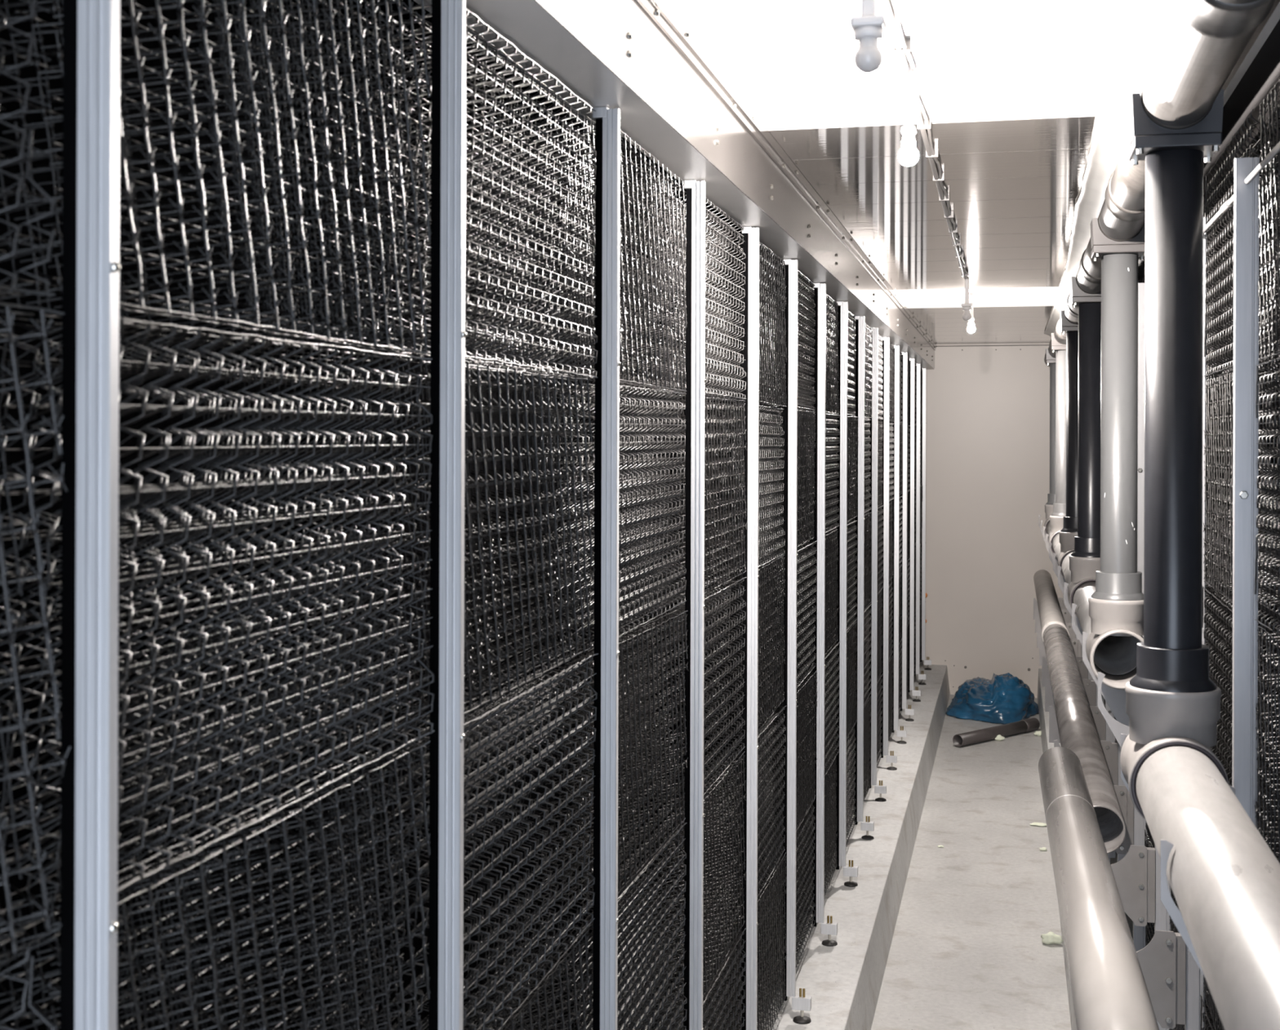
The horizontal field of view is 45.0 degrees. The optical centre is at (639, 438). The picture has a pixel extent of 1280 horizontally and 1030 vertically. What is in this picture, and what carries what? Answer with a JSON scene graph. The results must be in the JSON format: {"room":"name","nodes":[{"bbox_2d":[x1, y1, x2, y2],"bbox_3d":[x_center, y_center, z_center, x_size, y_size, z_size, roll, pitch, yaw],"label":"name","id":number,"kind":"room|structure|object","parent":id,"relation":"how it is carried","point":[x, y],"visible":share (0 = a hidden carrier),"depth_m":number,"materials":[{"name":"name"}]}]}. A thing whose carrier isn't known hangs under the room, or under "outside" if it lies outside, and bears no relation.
{"room":"industrial plant room","nodes":[
{"label":"industrial plant room","id":0,"kind":"room"},
{"bbox_2d":[0,0,879,1029],"bbox_3d":[0.307,0.520,4.821,0.050,2.342,10.760,0,0,13],"label":"wire mesh","id":1,"kind":"structure","parent":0,"point":[11,457],"depth_m":1.68,"materials":[{"name":"black"}]},
{"bbox_2d":[413,0,1279,345],"bbox_3d":[1.068,-0.613,4.614,1.520,0.031,10.710,0,0,13],"label":"ceiling","id":2,"kind":"structure","parent":0,"point":[1011,88],"depth_m":2.94,"materials":[{"name":"grey"}]},
{"bbox_2d":[850,0,886,72],"bbox_3d":[0.272,-0.518,1.840,0.040,0.166,0.040,0,0,13],"label":"ceiling lamp","id":3,"kind":"object","parent":2,"relation":"attached to","point":[868,28],"visible":1,"depth_m":1.83,"materials":[{"name":"white plastic"}]},
{"bbox_2d":[853,25,883,41],"bbox_3d":[0.272,-0.482,1.840,0.034,0.013,0.034,0,0,13],"label":"socket","id":4,"kind":"object","parent":3,"relation":"attached to","point":[861,33],"depth_m":1.83,"materials":[{"name":"white plastic"}]},
{"bbox_2d":[897,62,919,166],"bbox_3d":[0.430,-0.518,2.470,0.033,0.166,0.033,0,0,13],"label":"ceiling lamp","id":5,"kind":"object","parent":2,"relation":"attached to","point":[908,156],"visible":0.97,"depth_m":2.46,"materials":[{"name":"white plastic"}]},
{"bbox_2d":[880,0,968,279],"bbox_3d":[0.633,-0.591,3.320,0.028,0.018,4.750,0,0,13],"label":"cable","id":6,"kind":"object","parent":2,"relation":"attached to","point":[901,44],"visible":0.99,"depth_m":2.86,"materials":[{"name":"grey"}]},
{"bbox_2d":[1044,0,1173,336],"bbox_3d":[1.361,-0.565,4.816,0.123,0.054,8.000,0,0,13],"label":"plastic film","id":7,"kind":"object","parent":2,"relation":"attached to","point":[1136,28],"visible":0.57,"depth_m":2.68,"materials":[{"name":"plastic"}]},
{"bbox_2d":[871,694,1071,1029],"bbox_3d":[1.067,1.663,4.638,1.520,0.060,10.760,0,0,13],"label":"floor","id":8,"kind":"structure","parent":0,"point":[967,951],"depth_m":5.37,"materials":[{"name":"grey concrete"}]},
{"bbox_2d":[674,664,950,1029],"bbox_3d":[0.526,1.538,4.716,0.431,0.187,10.659,0,0,13],"label":"kerb","id":9,"kind":"object","parent":8,"relation":"on","point":[843,981],"visible":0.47,"depth_m":4.99,"materials":[{"name":"concrete"}]},
{"bbox_2d":[59,0,120,1029],"bbox_3d":[-0.310,0.498,0.911,0.074,1.888,0.045,0,0,13],"label":"post","id":10,"kind":"object","parent":9,"relation":"on","point":[91,266],"visible":1,"depth_m":0.91,"materials":[{"name":"silver"}]},
{"bbox_2d":[0,0,71,1029],"bbox_3d":[-0.456,0.469,0.634,0.116,1.824,0.574,0,0,13],"label":"panel","id":11,"kind":"object","parent":10,"relation":"attached to","point":[27,769],"visible":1,"depth_m":0.88,"materials":[{"name":"black plastic"}]},
{"bbox_2d":[0,0,435,1029],"bbox_3d":[-0.317,0.471,1.218,0.117,1.825,0.576,0,0,13],"label":"panel","id":12,"kind":"object","parent":10,"relation":"attached to","point":[144,306],"visible":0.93,"depth_m":1.20,"materials":[{"name":"black plastic"}]},
{"bbox_2d":[428,0,466,1029],"bbox_3d":[-0.171,0.498,1.495,0.074,1.888,0.045,0,0,13],"label":"post","id":13,"kind":"object","parent":9,"relation":"on","point":[448,334],"visible":1,"depth_m":1.49,"materials":[{"name":"silver metal"}]},
{"bbox_2d":[345,0,598,1029],"bbox_3d":[-0.178,0.470,1.801,0.118,1.823,0.576,0,0,13],"label":"panel","id":14,"kind":"object","parent":13,"relation":"attached to","point":[476,455],"visible":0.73,"depth_m":1.79,"materials":[{"name":"black plastic"}]},
{"bbox_2d":[592,106,620,1029],"bbox_3d":[-0.029,0.499,2.078,0.074,1.888,0.045,0,0,13],"label":"post","id":15,"kind":"object","parent":9,"relation":"on","point":[606,921],"visible":0.98,"depth_m":2.08,"materials":[{"name":"silver metal"}]},
{"bbox_2d":[526,115,688,1029],"bbox_3d":[-0.037,0.470,2.385,0.114,1.822,0.576,0,0,13],"label":"panel","id":16,"kind":"object","parent":15,"relation":"attached to","point":[629,737],"visible":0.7,"depth_m":2.38,"materials":[{"name":"black plastic"}]},
{"bbox_2d":[684,179,706,1029],"bbox_3d":[0.111,0.499,2.661,0.074,1.888,0.045,0,0,13],"label":"post","id":17,"kind":"object","parent":9,"relation":"on","point":[694,815],"visible":1,"depth_m":2.66,"materials":[{"name":"silver metal"}]},
{"bbox_2d":[631,187,746,1029],"bbox_3d":[0.103,0.471,2.968,0.114,1.825,0.576,0,0,13],"label":"panel","id":18,"kind":"object","parent":17,"relation":"attached to","point":[713,799],"visible":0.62,"depth_m":2.98,"materials":[{"name":"black plastic"}]},
{"bbox_2d":[741,226,759,1029],"bbox_3d":[0.249,0.499,3.245,0.074,1.888,0.045,0,0,13],"label":"post","id":19,"kind":"object","parent":9,"relation":"on","point":[751,235],"visible":0.92,"depth_m":3.25,"materials":[{"name":"silver metal"}]},
{"bbox_2d":[702,233,786,1029],"bbox_3d":[0.243,0.471,3.552,0.116,1.822,0.579,0,0,13],"label":"panel","id":20,"kind":"object","parent":19,"relation":"attached to","point":[764,938],"visible":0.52,"depth_m":3.57,"materials":[{"name":"black plastic"}]},
{"bbox_2d":[782,258,811,1024],"bbox_3d":[0.390,0.500,3.828,0.074,1.888,0.045,0,0,13],"label":"post","id":21,"kind":"object","parent":9,"relation":"on","point":[800,1002],"visible":0.99,"depth_m":3.83,"materials":[{"name":"silver metal"}]},
{"bbox_2d":[757,264,817,990],"bbox_3d":[0.384,0.472,4.134,0.119,1.824,0.575,0,0,13],"label":"panel","id":22,"kind":"object","parent":21,"relation":"attached to","point":[802,734],"visible":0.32,"depth_m":4.18,"materials":[{"name":"black metal"}]},
{"bbox_2d":[812,282,837,946],"bbox_3d":[0.530,0.500,4.412,0.074,1.888,0.045,0,0,13],"label":"post","id":23,"kind":"object","parent":9,"relation":"on","point":[828,927],"visible":0.99,"depth_m":4.41,"materials":[{"name":"silver metal"}]},
{"bbox_2d":[778,288,840,915],"bbox_3d":[0.524,0.471,4.719,0.119,1.821,0.579,0,0,13],"label":"panel","id":24,"kind":"object","parent":23,"relation":"attached to","point":[830,331],"visible":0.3,"depth_m":4.77,"materials":[{"name":"black plastic"}]},
{"bbox_2d":[835,301,857,887],"bbox_3d":[0.670,0.501,4.995,0.074,1.888,0.045,0,0,13],"label":"post","id":25,"kind":"object","parent":9,"relation":"on","point":[851,871],"visible":0.98,"depth_m":5.00,"materials":[{"name":"silver metal"}]},
{"bbox_2d":[810,307,858,862],"bbox_3d":[0.665,0.473,5.302,0.121,1.829,0.576,0,0,13],"label":"panel","id":26,"kind":"object","parent":25,"relation":"attached to","point":[851,454],"visible":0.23,"depth_m":5.38,"materials":[{"name":"black plastic"}]},
{"bbox_2d":[853,315,874,839],"bbox_3d":[0.811,0.501,5.578,0.074,1.888,0.045,0,0,13],"label":"post","id":27,"kind":"object","parent":9,"relation":"on","point":[868,825],"visible":1,"depth_m":5.58,"materials":[{"name":"silver metal"}]},
{"bbox_2d":[830,317,872,815],"bbox_3d":[0.804,0.473,5.885,0.113,1.825,0.575,0,0,13],"label":"panel","id":28,"kind":"object","parent":27,"relation":"attached to","point":[867,557],"visible":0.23,"depth_m":5.98,"materials":[{"name":"black metal"}]},
{"bbox_2d":[868,327,886,801],"bbox_3d":[0.949,0.502,6.162,0.074,1.888,0.045,0,0,13],"label":"post","id":29,"kind":"object","parent":9,"relation":"on","point":[880,788],"visible":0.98,"depth_m":6.16,"materials":[{"name":"silver metal"}]},
{"bbox_2d":[847,330,884,781],"bbox_3d":[0.944,0.474,6.469,0.114,1.828,0.577,0,0,13],"label":"panel","id":30,"kind":"object","parent":29,"relation":"attached to","point":[880,406],"visible":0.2,"depth_m":6.58,"materials":[{"name":"black metal"}]},
{"bbox_2d":[880,337,897,770],"bbox_3d":[1.089,0.502,6.746,0.074,1.888,0.045,0,0,13],"label":"post","id":31,"kind":"object","parent":9,"relation":"on","point":[891,759],"visible":0.98,"depth_m":6.74,"materials":[{"name":"silver metal"}]},
{"bbox_2d":[864,342,894,752],"bbox_3d":[1.083,0.475,7.053,0.116,1.825,0.577,0,0,13],"label":"panel","id":32,"kind":"object","parent":31,"relation":"attached to","point":[891,365],"visible":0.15,"depth_m":7.17,"materials":[{"name":"black metal"}]},
{"bbox_2d":[891,345,906,743],"bbox_3d":[1.231,0.502,7.329,0.074,1.888,0.045,0,0,13],"label":"post","id":33,"kind":"object","parent":9,"relation":"on","point":[901,733],"visible":0.97,"depth_m":7.33,"materials":[{"name":"silver metal"}]},
{"bbox_2d":[879,351,902,713],"bbox_3d":[1.224,0.474,7.636,0.116,1.823,0.575,0,0,13],"label":"panel","id":34,"kind":"object","parent":33,"relation":"attached to","point":[900,506],"visible":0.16,"depth_m":7.79,"materials":[{"name":"black plastic"}]},
{"bbox_2d":[900,351,914,721],"bbox_3d":[1.370,0.503,7.912,0.074,1.888,0.045,0,0,13],"label":"post","id":35,"kind":"object","parent":9,"relation":"on","point":[908,711],"visible":0.98,"depth_m":7.91,"materials":[{"name":"silver metal"}]},
{"bbox_2d":[888,355,910,704],"bbox_3d":[1.364,0.472,8.219,0.117,1.825,0.577,0,0,13],"label":"panel","id":36,"kind":"object","parent":35,"relation":"attached to","point":[908,415],"visible":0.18,"depth_m":8.39,"materials":[{"name":"black metal"}]},
{"bbox_2d":[907,358,920,702],"bbox_3d":[1.511,0.503,8.496,0.074,1.888,0.045,0,0,13],"label":"post","id":37,"kind":"object","parent":9,"relation":"on","point":[916,692],"visible":0.96,"depth_m":8.49,"materials":[{"name":"silver metal"}]},
{"bbox_2d":[891,363,916,676],"bbox_3d":[1.502,0.476,8.803,0.114,1.826,0.575,0,0,13],"label":"panel","id":38,"kind":"object","parent":37,"relation":"attached to","point":[915,386],"visible":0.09,"depth_m":9.00,"materials":[{"name":"black metal"}]},
{"bbox_2d":[914,363,926,684],"bbox_3d":[1.649,0.504,9.080,0.074,1.888,0.045,0,0,13],"label":"post","id":39,"kind":"object","parent":9,"relation":"on","point":[922,677],"visible":0.92,"depth_m":9.08,"materials":[{"name":"silver metal"}]},
{"bbox_2d":[920,368,931,670],"bbox_3d":[1.790,0.504,9.663,0.074,1.888,0.045,0,0,13],"label":"post","id":40,"kind":"object","parent":9,"relation":"on","point":[927,662],"visible":0.94,"depth_m":9.66,"materials":[{"name":"silver metal"}]},
{"bbox_2d":[945,672,1039,724],"bbox_3d":[2.097,1.511,9.183,0.513,0.243,0.680,0,0,30],"label":"plastic bag","id":41,"kind":"object","parent":8,"relation":"on","point":[1005,699],"visible":0.99,"depth_m":8.97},
{"bbox_2d":[952,717,1039,746],"bbox_3d":[1.944,1.599,8.397,0.723,0.073,0.073,0,0,-43],"label":"pipe offcut","id":42,"kind":"object","parent":8,"relation":"on","point":[1024,726],"visible":1,"depth_m":8.34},
{"bbox_2d":[1037,668,1218,1029],"bbox_3d":[1.526,1.541,4.476,0.552,0.187,10.659,0,0,13],"label":"kerb","id":43,"kind":"object","parent":8,"relation":"on","point":[1043,716],"visible":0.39,"depth_m":7.43,"materials":[{"name":"concrete"}]},
{"bbox_2d":[1095,684,1105,706],"bbox_3d":[1.685,0.527,5.697,0.063,1.843,0.045,0,0,13],"label":"post","id":44,"kind":"object","parent":43,"relation":"on","point":[1096,686],"visible":0.02,"depth_m":5.69,"materials":[{"name":"silver metal"}]},
{"bbox_2d":[1044,679,1095,711],"bbox_3d":[1.593,0.976,5.714,0.180,0.174,0.028,0,0,13],"label":"cradle","id":45,"kind":"object","parent":44,"relation":"attached to","point":[1089,686],"visible":0.34,"depth_m":5.69,"materials":[{"name":"silver metal"}]},
{"bbox_2d":[1105,701,1115,862],"bbox_3d":[1.544,0.526,5.113,0.063,1.843,0.045,0,0,13],"label":"post","id":46,"kind":"object","parent":43,"relation":"on","point":[1109,736],"visible":0.16,"depth_m":5.10,"materials":[{"name":"silver metal"}]},
{"bbox_2d":[1048,706,1105,742],"bbox_3d":[1.453,0.976,5.131,0.180,0.174,0.028,0,0,13],"label":"cradle","id":47,"kind":"object","parent":46,"relation":"attached to","point":[1100,721],"visible":0.37,"depth_m":5.11,"materials":[{"name":"silver metal"}]},
{"bbox_2d":[1117,742,1127,861],"bbox_3d":[1.404,0.526,4.530,0.063,1.843,0.045,0,0,13],"label":"post","id":48,"kind":"object","parent":43,"relation":"on","point":[1120,782],"visible":0.02,"depth_m":4.52,"materials":[{"name":"silver metal"}]},
{"bbox_2d":[1053,740,1117,785],"bbox_3d":[1.313,0.975,4.548,0.180,0.174,0.028,0,0,13],"label":"cradle","id":49,"kind":"object","parent":48,"relation":"attached to","point":[1109,749],"visible":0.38,"depth_m":4.52,"materials":[{"name":"silver metal"}]},
{"bbox_2d":[1133,283,1146,951],"bbox_3d":[1.264,0.525,3.946,0.063,1.843,0.045,0,0,13],"label":"post","id":50,"kind":"object","parent":43,"relation":"on","point":[1139,932],"visible":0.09,"depth_m":3.94,"materials":[{"name":"silver metal"}]},
{"bbox_2d":[1113,785,1133,854],"bbox_3d":[1.173,0.975,3.964,0.180,0.174,0.028,0,0,13],"label":"cradle","id":51,"kind":"object","parent":50,"relation":"attached to","point":[1123,797],"visible":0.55,"depth_m":3.94,"materials":[{"name":"silver metal"}]},
{"bbox_2d":[1154,845,1170,1029],"bbox_3d":[1.124,0.525,3.363,0.063,1.843,0.045,0,0,13],"label":"post","id":52,"kind":"object","parent":43,"relation":"on","point":[1162,915],"visible":0.02,"depth_m":3.36,"materials":[{"name":"silver metal"}]},
{"bbox_2d":[1082,631,1128,726],"bbox_3d":[1.041,0.526,3.350,0.154,0.205,0.008,0,0,13],"label":"cradle","id":53,"kind":"object","parent":52,"relation":"attached to","point":[1115,699],"visible":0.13,"depth_m":3.35,"materials":[{"name":"silver metal"}]},
{"bbox_2d":[1085,595,1143,689],"bbox_3d":[1.012,0.429,3.264,0.125,0.181,0.177,0,0,13],"label":"pipe tee","id":54,"kind":"object","parent":53,"relation":"on","point":[1108,617],"visible":0.66,"depth_m":3.21,"materials":[{"name":"grey plastic"}]},
{"bbox_2d":[1088,595,1143,636],"bbox_3d":[1.012,0.375,3.265,0.124,0.074,0.124,0,0,13],"label":"socket","id":55,"kind":"object","parent":54,"relation":"attached to","point":[1106,615],"depth_m":3.21,"materials":[{"name":"grey plastic"}]},
{"bbox_2d":[1091,253,1143,600],"bbox_3d":[1.013,-0.023,3.265,0.112,0.726,0.112,0,0,13],"label":"riser pipe","id":56,"kind":"object","parent":54,"relation":"on","point":[1118,579],"visible":1,"depth_m":3.23,"materials":[{"name":"grey plastic"}]},
{"bbox_2d":[1089,217,1145,261],"bbox_3d":[1.015,-0.420,3.265,0.116,0.081,0.100,0,0,13],"label":"saddle","id":57,"kind":"object","parent":56,"relation":"on","point":[1101,245],"visible":0.8,"depth_m":3.23,"materials":[{"name":"grey plastic"}]},
{"bbox_2d":[1076,214,1139,293],"bbox_3d":[1.142,-0.457,3.790,0.099,0.099,1.199,0,0,14],"label":"pipe","id":58,"kind":"object","parent":57,"relation":"on","point":[1089,273],"visible":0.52,"depth_m":3.97,"materials":[{"name":"grey plastic"}]},
{"bbox_2d":[1111,844,1155,926],"bbox_3d":[1.033,0.974,3.381,0.180,0.174,0.028,0,0,13],"label":"cradle","id":59,"kind":"object","parent":52,"relation":"attached to","point":[1134,875],"visible":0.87,"depth_m":3.36,"materials":[{"name":"silver metal"}]},
{"bbox_2d":[1184,217,1206,1029],"bbox_3d":[0.984,0.524,2.780,0.063,1.843,0.045,0,0,13],"label":"post","id":60,"kind":"object","parent":43,"relation":"on","point":[1194,978],"visible":0.04,"depth_m":2.77,"materials":[{"name":"silver metal"}]},
{"bbox_2d":[1097,671,1128,746],"bbox_3d":[0.901,0.525,2.767,0.154,0.205,0.008,0,0,13],"label":"cradle","id":61,"kind":"object","parent":60,"relation":"attached to","point":[1117,728],"visible":0.17,"depth_m":2.78,"materials":[{"name":"silver metal"}]},
{"bbox_2d":[1136,930,1186,1029],"bbox_3d":[0.893,0.974,2.797,0.180,0.174,0.028,0,0,13],"label":"support bracket","id":62,"kind":"object","parent":60,"relation":"attached to","point":[1162,961],"visible":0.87,"depth_m":2.77,"materials":[{"name":"silver metal"}]},
{"bbox_2d":[1168,181,1262,1029],"bbox_3d":[1.130,0.444,3.050,0.115,1.823,0.576,0,0,13],"label":"panel","id":63,"kind":"object","parent":60,"relation":"attached to","point":[1208,587],"visible":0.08,"depth_m":2.90,"materials":[{"name":"black metal"}]},
{"bbox_2d":[1231,157,1259,828],"bbox_3d":[0.844,0.524,2.196,0.063,1.843,0.045,0,0,13],"label":"post","id":64,"kind":"object","parent":43,"relation":"on","point":[1246,212],"visible":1,"depth_m":2.19,"materials":[{"name":"silver metal"}]},
{"bbox_2d":[1200,109,1279,1029],"bbox_3d":[0.988,0.442,2.467,0.112,1.826,0.576,0,0,13],"label":"panel","id":65,"kind":"object","parent":64,"relation":"attached to","point":[1226,571],"visible":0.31,"depth_m":2.52,"materials":[{"name":"black metal"}]},
{"bbox_2d":[1203,141,1279,234],"bbox_3d":[0.847,-0.363,2.121,0.013,0.012,1.320,0,0,13],"label":"rod","id":66,"kind":"object","parent":64,"relation":"attached to","point":[1228,203],"visible":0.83,"depth_m":2.16,"materials":[{"name":"grey plastic"}]},
{"bbox_2d":[1254,78,1279,863],"bbox_3d":[0.851,0.442,1.883,0.116,1.821,0.575,0,0,13],"label":"panel","id":67,"kind":"object","parent":64,"relation":"attached to","point":[1271,246],"visible":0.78,"depth_m":2.08,"materials":[{"name":"black metal"}]},
{"bbox_3d":[1.965,0.527,6.864,0.063,1.843,0.045,0,0,13],"label":"post","id":68,"kind":"object","parent":43,"relation":"on","visible":0},
{"bbox_2d":[1039,638,1081,665],"bbox_3d":[1.873,0.977,6.881,0.180,0.174,0.028,0,0,13],"label":"cradle","id":69,"kind":"object","parent":68,"relation":"attached to","point":[1076,644],"visible":0.33,"depth_m":6.86,"materials":[{"name":"silver metal"}]},
{"bbox_2d":[1033,569,1125,853],"bbox_3d":[1.772,0.875,6.549,0.118,0.118,6.395,0,0,13],"label":"pipe","id":70,"kind":"object","parent":69,"relation":"on","point":[1077,731],"visible":0.91,"depth_m":4.64,"materials":[{"name":"plastic"}]},
{"bbox_2d":[1038,746,1159,1029],"bbox_3d":[0.666,0.760,2.218,0.101,0.150,3.001,0,0,13],"label":"pipe","id":71,"kind":"object","parent":70,"relation":"on","point":[1109,991],"visible":1,"depth_m":2.35,"materials":[{"name":"grey plastic"}]},
{"bbox_3d":[2.105,0.528,7.447,0.063,1.843,0.045,0,0,13],"label":"post","id":72,"kind":"object","parent":43,"relation":"on","visible":0},
{"bbox_2d":[1043,526,1052,551],"bbox_3d":[2.021,0.529,7.434,0.154,0.205,0.008,0,0,13],"label":"cradle","id":73,"kind":"object","parent":72,"relation":"attached to","point":[1044,527],"visible":0.15,"depth_m":7.45,"materials":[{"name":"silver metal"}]},
{"bbox_2d":[1046,521,1052,546],"bbox_3d":[2.000,0.460,7.347,0.108,0.108,1.072,0,0,14],"label":"pipe","id":74,"kind":"object","parent":73,"relation":"on","point":[1048,526],"visible":0.12,"depth_m":7.51,"materials":[{"name":"grey plastic"}]},
{"bbox_2d":[1044,504,1053,537],"bbox_3d":[2.142,0.432,7.929,0.125,0.181,0.177,0,0,13],"label":"pipe tee","id":75,"kind":"object","parent":74,"relation":"attached to","point":[1048,508],"visible":0.24,"depth_m":7.90,"materials":[{"name":"grey plastic"}]},
{"bbox_2d":[1045,363,1055,505],"bbox_3d":[2.143,-0.019,7.930,0.112,0.726,0.112,0,0,13],"label":"riser pipe","id":76,"kind":"object","parent":75,"relation":"on","point":[1051,496],"visible":0.49,"depth_m":7.91,"materials":[{"name":"grey plastic"}]},
{"bbox_2d":[888,343,1063,697],"bbox_3d":[2.309,0.521,9.799,1.520,2.232,0.065,0,0,13],"label":"wall","id":77,"kind":"structure","parent":0,"point":[988,406],"depth_m":9.80,"materials":[{"name":"grey"}]},
{"bbox_2d":[466,0,937,369],"bbox_3d":[0.606,-0.522,4.698,0.102,0.156,10.659,0,0,13],"label":"beam","id":78,"kind":"structure","parent":77,"relation":"attached to","point":[637,58],"depth_m":2.40,"materials":[{"name":"silver metal"}]},
{"bbox_2d":[1137,19,1279,275],"bbox_3d":[1.467,-0.534,4.492,0.010,0.126,10.659,0,0,13],"label":"trim","id":79,"kind":"structure","parent":77,"relation":"attached to","point":[1261,76],"depth_m":2.47,"materials":[{"name":"black"}]},
{"bbox_2d":[1221,0,1279,92],"bbox_3d":[1.381,-0.561,4.512,0.053,0.071,10.659,0,0,13],"label":"trim","id":80,"kind":"structure","parent":77,"relation":"attached to","point":[1260,28],"depth_m":2.07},
{"bbox_2d":[1051,533,1062,567],"bbox_3d":[1.720,0.459,6.180,0.108,0.108,1.072,0,0,13],"label":"pipe","id":81,"kind":"object","parent":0,"point":[1055,541],"visible":0.21,"depth_m":6.31,"materials":[{"name":"grey plastic"}]},
{"bbox_2d":[1048,515,1062,553],"bbox_3d":[1.858,0.431,6.763,0.125,0.181,0.177,0,0,13],"label":"pipe tee","id":82,"kind":"object","parent":81,"relation":"attached to","point":[1055,522],"visible":0.3,"depth_m":6.72,"materials":[{"name":"grey plastic"}]},
{"bbox_2d":[1050,350,1066,516],"bbox_3d":[1.860,-0.020,6.764,0.112,0.726,0.112,0,0,13],"label":"riser pipe","id":83,"kind":"object","parent":82,"relation":"on","point":[1060,506],"visible":0.56,"depth_m":6.73,"materials":[{"name":"grey plastic"}]},
{"bbox_2d":[1061,551,1073,589],"bbox_3d":[1.439,0.458,5.013,0.108,0.108,1.072,0,0,14],"label":"pipe","id":84,"kind":"object","parent":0,"point":[1065,563],"visible":0.16,"depth_m":5.16,"materials":[{"name":"grey plastic"}]},
{"bbox_2d":[1057,531,1077,577],"bbox_3d":[1.582,0.430,5.595,0.125,0.181,0.177,0,0,13],"label":"pipe tee","id":85,"kind":"object","parent":84,"relation":"attached to","point":[1066,540],"visible":0.34,"depth_m":5.56,"materials":[{"name":"grey plastic"}]},
{"bbox_2d":[1058,531,1077,552],"bbox_3d":[1.583,0.377,5.596,0.124,0.074,0.124,0,0,13],"label":"socket","id":86,"kind":"object","parent":85,"relation":"attached to","point":[1066,539],"depth_m":5.56,"materials":[{"name":"grey plastic"}]},
{"bbox_2d":[1060,331,1078,533],"bbox_3d":[1.584,-0.021,5.596,0.112,0.726,0.112,0,0,13],"label":"riser pipe","id":87,"kind":"object","parent":85,"relation":"on","point":[1069,521],"visible":0.53,"depth_m":5.57,"materials":[{"name":"black plastic"}]},
{"bbox_2d":[1072,581,1141,675],"bbox_3d":[1.153,0.458,3.848,0.108,0.108,1.072,0,0,14],"label":"pipe","id":88,"kind":"object","parent":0,"point":[1114,655],"visible":0.38,"depth_m":3.63,"materials":[{"name":"grey plastic"}]},
{"bbox_2d":[1067,555,1100,616],"bbox_3d":[1.295,0.430,4.430,0.125,0.181,0.177,0,0,13],"label":"pipe tee","id":89,"kind":"object","parent":88,"relation":"attached to","point":[1082,570],"visible":0.44,"depth_m":4.38,"materials":[{"name":"grey plastic"}]},
{"bbox_2d":[1068,555,1100,582],"bbox_3d":[1.295,0.376,4.431,0.124,0.074,0.124,0,0,13],"label":"socket","id":90,"kind":"object","parent":89,"relation":"attached to","point":[1081,569],"depth_m":4.38,"materials":[{"name":"grey plastic"}]},
{"bbox_2d":[1071,302,1101,557],"bbox_3d":[1.296,-0.022,4.431,0.112,0.726,0.112,0,0,13],"label":"riser pipe","id":91,"kind":"object","parent":89,"relation":"on","point":[1087,541],"visible":0.76,"depth_m":4.40,"materials":[{"name":"black plastic"}]},
{"bbox_2d":[1070,276,1101,307],"bbox_3d":[1.298,-0.420,4.431,0.116,0.081,0.100,0,0,13],"label":"saddle","id":92,"kind":"object","parent":91,"relation":"on","point":[1078,296],"visible":0.52,"depth_m":4.39,"materials":[{"name":"grey plastic"}]},
{"bbox_2d":[1135,746,1279,1029],"bbox_3d":[0.504,0.456,1.163,0.110,0.109,1.797,0,0,13],"label":"pipe","id":93,"kind":"object","parent":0,"point":[1224,877],"visible":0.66,"depth_m":1.45,"materials":[{"name":"grey plastic"}]},
{"bbox_2d":[1120,681,1229,820],"bbox_3d":[0.724,0.428,2.099,0.125,0.181,0.177,0,0,13],"label":"pipe tee","id":94,"kind":"object","parent":93,"relation":"attached to","point":[1158,720],"visible":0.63,"depth_m":2.05,"materials":[{"name":"grey plastic"}]},
{"bbox_2d":[1129,149,1216,693],"bbox_3d":[0.726,-0.024,2.100,0.112,0.726,0.112,0,0,13],"label":"riser pipe","id":95,"kind":"object","parent":94,"relation":"on","point":[1172,656],"visible":1,"depth_m":2.07,"materials":[{"name":"black plastic"}]},
{"bbox_2d":[1127,88,1224,165],"bbox_3d":[0.727,-0.421,2.100,0.116,0.081,0.100,0,0,13],"label":"saddle","id":96,"kind":"object","parent":95,"relation":"on","point":[1145,136],"visible":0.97,"depth_m":2.06,"materials":[{"name":"black plastic"}]},
{"bbox_2d":[1098,84,1209,239],"bbox_3d":[0.857,-0.457,2.624,0.099,0.099,1.199,0,0,14],"label":"pipe","id":97,"kind":"object","parent":96,"relation":"on","point":[1122,216],"visible":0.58,"depth_m":2.73,"materials":[{"name":"grey plastic"}]},
{"bbox_2d":[1142,0,1275,126],"bbox_3d":[0.564,-0.458,1.434,0.099,0.099,1.250,0,0,14],"label":"pipe","id":98,"kind":"object","parent":96,"relation":"on","point":[1201,43],"visible":1,"depth_m":1.70,"materials":[{"name":"grey plastic"}]},
{"bbox_2d":[1124,681,1221,747],"bbox_3d":[0.724,0.374,2.100,0.124,0.074,0.124,0,0,13],"label":"socket","id":99,"kind":"object","parent":94,"relation":"attached to","point":[1154,717],"depth_m":2.05,"materials":[{"name":"grey plastic"}]},
{"bbox_2d":[1160,839,1205,978],"bbox_3d":[0.621,0.524,1.600,0.154,0.205,0.008,0,0,13],"label":"cradle","id":100,"kind":"object","parent":93,"relation":"attached to","point":[1175,913],"visible":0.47,"depth_m":1.62,"materials":[{"name":"silver metal"}]},
{"bbox_2d":[1205,225,1279,857],"bbox_3d":[1.834,0.524,4.455,0.050,2.342,10.760,0,0,13],"label":"wall","id":101,"kind":"structure","parent":0,"point":[1272,608],"depth_m":4.43,"materials":[{"name":"black"}]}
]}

